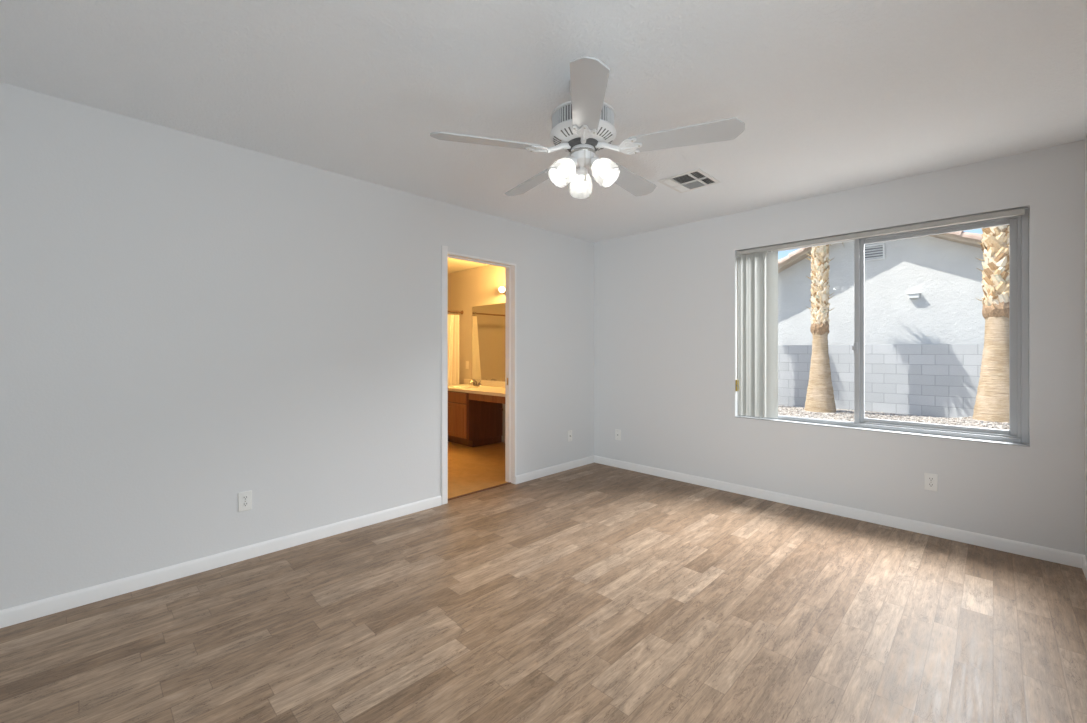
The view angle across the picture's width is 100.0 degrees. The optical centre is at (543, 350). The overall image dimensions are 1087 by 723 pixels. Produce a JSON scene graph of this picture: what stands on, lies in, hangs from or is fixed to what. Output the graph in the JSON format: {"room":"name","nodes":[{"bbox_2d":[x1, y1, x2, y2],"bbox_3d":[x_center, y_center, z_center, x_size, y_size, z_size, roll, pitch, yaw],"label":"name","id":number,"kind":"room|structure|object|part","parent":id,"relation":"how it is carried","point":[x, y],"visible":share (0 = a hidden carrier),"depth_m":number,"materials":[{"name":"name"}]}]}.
{"room":"empty bedroom","nodes":[
{"label":"empty bedroom","id":0,"kind":"room"},
{"bbox_2d":[0,82,593,609],"bbox_3d":[-1.190,0.017,3.387,0.120,2.440,5.172,0,0,45],"label":"wall","id":1,"kind":"structure","parent":0,"point":[190,323],"depth_m":2.61,"materials":[{"name":"white paint"}]},
{"bbox_2d":[0,495,441,627],"bbox_3d":[-1.837,1.199,2.635,0.013,0.076,2.892,0,0,45],"label":"baseboard","id":2,"kind":"structure","parent":1,"relation":"attached to","point":[51,605],"depth_m":2.51,"materials":[{"name":"paint"}]},
{"bbox_2d":[238,490,251,511],"bbox_3d":[-1.770,0.891,2.706,0.009,0.114,0.070,0,0,45],"label":"electrical outlet","id":3,"kind":"object","parent":1,"relation":"attached to","point":[244,498],"visible":1,"depth_m":2.70,"materials":[{"name":"plastic"}]},
{"bbox_2d":[441,245,515,504],"bbox_3d":[-0.582,0.194,4.002,0.147,2.087,0.812,0,0,45],"label":"door frame","id":4,"kind":"structure","parent":1,"relation":"in","point":[510,268],"depth_m":4.24,"materials":[{"name":"paint"}]},
{"bbox_3d":[-0.800,0.194,3.686,0.014,2.087,0.055,0,0,45],"label":"casing","id":5,"kind":"part","parent":4,"relation":"part of","materials":[{"name":"paint"}]},
{"bbox_2d":[448,482,510,499],"bbox_3d":[-0.569,1.239,4.016,0.030,0.016,0.737,0,0,45],"label":"trim","id":6,"kind":"structure","parent":1,"relation":"attached to","point":[508,482],"depth_m":4.00,"materials":[{"name":"brown wood"}]},
{"bbox_2d":[515,455,593,483],"bbox_3d":[0.154,1.199,4.655,0.013,0.076,1.179,0,0,45],"label":"baseboard","id":7,"kind":"structure","parent":1,"relation":"attached to","point":[521,478],"depth_m":4.59,"materials":[{"name":"paint"}]},
{"bbox_2d":[568,430,571,441],"bbox_3d":[0.280,0.891,4.780,0.017,0.114,0.070,0,0,45],"label":"cable jack","id":8,"kind":"object","parent":1,"relation":"attached to","point":[570,431],"visible":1,"depth_m":4.78,"materials":[{"name":"plastic"}]},
{"bbox_2d":[0,441,1086,722],"bbox_3d":[-1.057,1.297,3.256,7.122,0.120,5.172,0,0,45],"label":"floor","id":9,"kind":"structure","parent":0,"point":[593,592],"depth_m":2.05,"materials":[{"name":"brown wood"}]},
{"bbox_2d":[448,391,504,446],"bbox_3d":[-0.554,0.882,5.767,2.292,0.709,0.583,0,0,45],"label":"vanity cabinet","id":10,"kind":"object","parent":9,"relation":"on","point":[474,420],"visible":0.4,"depth_m":5.92,"materials":[{"name":"brown wood"}]},
{"bbox_3d":[-1.174,0.606,5.985,0.543,0.127,0.018,0,0,45],"label":"drawer","id":11,"kind":"part","parent":10,"relation":"part of","materials":[{"name":"brown wood"}]},
{"bbox_3d":[-1.175,0.902,5.984,0.543,0.434,0.020,0,0,45],"label":"cabinet door","id":12,"kind":"part","parent":10,"relation":"part of","materials":[{"name":"brown wood"}]},
{"bbox_3d":[-1.248,0.838,6.083,0.860,0.619,0.017,0,0,45],"label":"frame","id":13,"kind":"part","parent":10,"relation":"part of","materials":[{"name":"brown wood"}]},
{"bbox_2d":[448,379,504,396],"bbox_3d":[-0.558,0.513,5.769,2.303,0.198,0.592,0,0,45],"label":"countertop","id":14,"kind":"structure","parent":10,"relation":"on","point":[494,388],"depth_m":6.04,"materials":[{"name":"stone"}]},
{"bbox_2d":[470,379,480,386],"bbox_3d":[-0.945,0.444,6.362,0.180,0.097,0.162,0,0,3],"label":"bathroom faucet","id":15,"kind":"object","parent":14,"relation":"on","point":[471,381],"visible":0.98,"depth_m":6.33,"materials":[{"name":"metal"}]},
{"bbox_2d":[0,0,1086,273],"bbox_3d":[-0.899,-1.328,3.416,7.122,0.250,5.622,0,0,45],"label":"ceiling","id":16,"kind":"structure","parent":0,"point":[830,96],"depth_m":2.05,"materials":[{"name":"white paint"}]},
{"bbox_2d":[430,56,744,198],"bbox_3d":[0.192,-0.960,2.087,1.268,0.487,1.245,0,0,45],"label":"ceiling fan","id":17,"kind":"object","parent":16,"relation":"hanging from","point":[582,126],"visible":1,"depth_m":1.94,"materials":[{"name":"metal"}]},
{"bbox_3d":[-0.243,-0.888,1.931,0.460,0.034,0.126,0,0,-15],"label":"fan blade","id":18,"kind":"part","parent":17,"relation":"part of","materials":[{"name":"white wood"}]},
{"bbox_3d":[-0.061,-0.888,2.409,0.126,0.034,0.460,0,0,-33],"label":"fan blade","id":19,"kind":"part","parent":17,"relation":"part of","materials":[{"name":"white wood"}]},
{"bbox_3d":[0.088,-0.789,1.996,0.049,0.065,0.063,0,0,45],"label":"bulb","id":20,"kind":"part","parent":17,"relation":"part of","materials":[{"name":"white glass"}]},
{"bbox_3d":[0.082,-0.783,1.993,0.111,0.134,0.131,0,0,45],"label":"lamp shade","id":21,"kind":"part","parent":17,"relation":"part of","materials":[{"name":"white glass"}]},
{"bbox_3d":[0.127,-0.836,2.018,0.057,0.062,0.062,0,0,45],"label":"lamp arm","id":22,"kind":"part","parent":17,"relation":"part of","materials":[{"name":"metal"}]},
{"bbox_3d":[0.177,-0.783,2.157,0.121,0.134,0.122,0,0,45],"label":"lamp shade","id":23,"kind":"part","parent":17,"relation":"part of","materials":[{"name":"white glass"}]},
{"bbox_3d":[0.176,-0.837,2.103,0.059,0.062,0.059,0,0,45],"label":"lamp arm","id":24,"kind":"part","parent":17,"relation":"part of","materials":[{"name":"metal"}]},
{"bbox_3d":[0.155,-0.888,1.610,0.126,0.034,0.460,0,0,3],"label":"fan blade","id":25,"kind":"part","parent":17,"relation":"part of","materials":[{"name":"white wood"}]},
{"bbox_3d":[0.226,-0.837,2.018,0.062,0.062,0.057,0,0,45],"label":"lamp arm","id":26,"kind":"part","parent":17,"relation":"part of","materials":[{"name":"metal"}]},
{"bbox_3d":[0.271,-0.783,1.993,0.131,0.134,0.111,0,0,45],"label":"lamp shade","id":27,"kind":"part","parent":17,"relation":"part of","materials":[{"name":"white glass"}]},
{"bbox_3d":[0.450,-0.888,2.383,0.126,0.034,0.460,0,0,39],"label":"fan blade","id":28,"kind":"part","parent":17,"relation":"part of","materials":[{"name":"white wood"}]},
{"bbox_3d":[0.583,-0.888,1.890,0.460,0.034,0.126,0,0,21],"label":"fan blade","id":29,"kind":"part","parent":17,"relation":"part of","materials":[{"name":"white wood"}]},
{"bbox_2d":[658,169,720,192],"bbox_3d":[1.032,-1.197,3.230,0.310,0.012,0.340,0,0,45],"label":"ceiling vent","id":30,"kind":"object","parent":16,"relation":"in","point":[697,178],"visible":1,"depth_m":3.21,"materials":[{"name":"white metal"}]},
{"bbox_2d":[448,140,1084,554],"bbox_3d":[0.706,0.017,5.044,7.122,2.440,0.150,0,0,45],"label":"wall","id":31,"kind":"structure","parent":0,"point":[666,299],"depth_m":3.46,"materials":[{"name":"white paint"}]},
{"bbox_2d":[448,310,463,313],"bbox_3d":[-2.309,-0.578,5.726,0.064,0.064,3.110,0,0,45],"label":"shower curtain rod","id":32,"kind":"object","parent":31,"relation":"attached to","point":[461,312],"visible":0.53,"depth_m":6.76,"materials":[{"name":"brown metal"}]},
{"bbox_2d":[448,310,458,384],"bbox_3d":[-1.377,0.243,6.670,0.094,1.687,0.357,0,0,45],"label":"shower curtain","id":33,"kind":"object","parent":32,"relation":"hanging from","point":[453,320],"visible":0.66,"depth_m":6.71,"materials":[{"name":"white fabric"}]},
{"bbox_2d":[464,379,504,387],"bbox_3d":[-0.358,0.453,5.973,2.303,0.078,0.019,0,0,45],"label":"backsplash","id":34,"kind":"structure","parent":31,"relation":"attached to","point":[466,381],"depth_m":6.36,"materials":[{"name":"stone"}]},
{"bbox_2d":[472,303,504,380],"bbox_3d":[-0.298,-0.119,5.922,2.070,1.058,0.007,0,0,45],"label":"wall mirror","id":35,"kind":"object","parent":31,"relation":"attached to","point":[488,321],"visible":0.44,"depth_m":6.38,"materials":[{"name":"mirror"}]},
{"bbox_2d":[499,287,504,293],"bbox_3d":[-0.317,-0.813,5.845,0.760,0.100,0.143,0,0,45],"label":"vanity light bar","id":36,"kind":"object","parent":31,"relation":"attached to","point":[501,289],"visible":0.23,"depth_m":6.01,"materials":[{"name":"glass"}]},
{"bbox_2d":[615,429,620,440],"bbox_3d":[0.792,0.891,4.848,0.070,0.114,0.009,0,0,45],"label":"phone jack","id":37,"kind":"object","parent":31,"relation":"attached to","point":[617,432],"visible":1,"depth_m":4.85,"materials":[{"name":"plastic"}]},
{"bbox_2d":[594,456,1084,567],"bbox_3d":[1.823,1.199,3.828,3.524,0.076,0.013,0,0,45],"label":"baseboard","id":38,"kind":"structure","parent":31,"relation":"attached to","point":[1006,545],"depth_m":3.27,"materials":[{"name":"paint"}]},
{"bbox_2d":[735,416,1029,446],"bbox_3d":[2.326,0.575,3.390,1.764,0.008,0.079,0,0,45],"label":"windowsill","id":39,"kind":"structure","parent":31,"relation":"attached to","point":[747,417],"depth_m":3.20,"materials":[{"name":"paint"}]},
{"bbox_2d":[739,208,1028,443],"bbox_3d":[2.375,-0.150,3.440,1.764,1.455,0.080,0,0,45],"label":"window","id":40,"kind":"structure","parent":31,"relation":"in","point":[1019,225],"depth_m":2.95,"materials":[{"name":"plastic"}]},
{"bbox_3d":[2.070,-0.150,3.728,0.856,1.407,0.022,0,0,45],"label":"sliding sash","id":41,"kind":"part","parent":40,"relation":"part of","materials":[{"name":"glass"}]},
{"bbox_2d":[736,208,1024,417],"bbox_3d":[2.318,-0.155,3.397,1.741,1.428,0.078,0,0,45],"label":"vertical blind","id":42,"kind":"object","parent":40,"relation":"attached to","point":[757,382],"visible":1,"depth_m":3.84,"materials":[{"name":"white plastic"}]},
{"bbox_3d":[2.681,-0.150,3.165,0.874,1.387,0.026,0,0,45],"label":"fixed sash","id":43,"kind":"part","parent":40,"relation":"part of","materials":[{"name":"glass"}]},
{"bbox_2d":[924,473,937,491],"bbox_3d":[2.603,0.880,3.062,0.070,0.114,0.009,0,0,45],"label":"electrical outlet","id":44,"kind":"object","parent":31,"relation":"attached to","point":[930,480],"visible":1,"depth_m":3.06,"materials":[{"name":"plastic"}]},
{"bbox_2d":[1085,136,1086,557],"bbox_3d":[1.372,0.017,0.755,0.150,2.440,5.022,0,0,45],"label":"wall","id":45,"kind":"structure","parent":0,"point":[1086,136],"depth_m":2.55,"materials":[{"name":"white paint"}]},
{"bbox_2d":[1082,556,1086,579],"bbox_3d":[1.362,1.199,0.861,0.013,0.076,4.859,0,0,45],"label":"baseboard","id":46,"kind":"structure","parent":45,"relation":"attached to","point":[1084,559],"depth_m":2.52,"materials":[{"name":"paint"}]},
{"label":"outside","id":47,"kind":"structure","parent":0,"visible":0},
{"bbox_2d":[778,231,984,344],"bbox_3d":[9.383,-0.901,12.591,11.400,4.877,4.894,0,0,45],"label":"house","id":48,"kind":"structure","parent":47,"point":[924,289],"depth_m":10.81,"materials":[{"name":"paint"}]},
{"bbox_2d":[865,243,884,260],"bbox_3d":[8.027,-2.403,11.159,0.520,0.380,0.046,0,0,45],"label":"gable vent","id":49,"kind":"object","parent":48,"relation":"attached to","point":[873,251],"depth_m":11.11,"materials":[{"name":"white metal"}]},
{"bbox_2d":[907,293,920,298],"bbox_3d":[8.576,-1.280,10.555,0.230,0.115,0.125,0,0,45],"label":"vent hood","id":50,"kind":"object","parent":48,"relation":"attached to","point":[909,295],"depth_m":10.53,"materials":[{"name":"white metal"}]},
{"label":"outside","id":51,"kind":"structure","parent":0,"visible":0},
{"bbox_2d":[778,409,1009,430],"bbox_3d":[4.127,1.201,7.034,18.000,0.195,7.488,0,0,45],"label":"ground","id":52,"kind":"structure","parent":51,"point":[842,417],"depth_m":7.92,"materials":[{"name":"beige gravel"}]},
{"bbox_2d":[804,243,843,412],"bbox_3d":[5.552,-2.645,9.156,2.107,7.984,2.026,0,0,45],"label":"palm tree","id":53,"kind":"object","parent":52,"relation":"on","point":[820,393],"visible":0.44,"depth_m":9.10,"materials":[{"name":"brown plant"}]},
{"bbox_2d":[778,344,983,417],"bbox_3d":[6.791,0.702,9.735,18.000,1.670,0.200,0,0,45],"label":"wall","id":54,"kind":"structure","parent":52,"relation":"on","point":[933,380],"depth_m":9.19,"materials":[{"name":"white brick"}]},
{"bbox_2d":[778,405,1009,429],"bbox_3d":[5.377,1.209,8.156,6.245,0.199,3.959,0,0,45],"label":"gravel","id":55,"kind":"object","parent":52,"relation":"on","point":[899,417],"visible":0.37,"depth_m":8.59,"materials":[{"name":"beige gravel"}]},
{"bbox_2d":[973,224,1009,422],"bbox_3d":[7.321,-2.693,7.406,2.244,7.880,2.117,0,0,45],"label":"palm tree","id":56,"kind":"object","parent":52,"relation":"on","point":[992,403],"visible":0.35,"depth_m":7.32,"materials":[{"name":"brown plant"}]}
]}

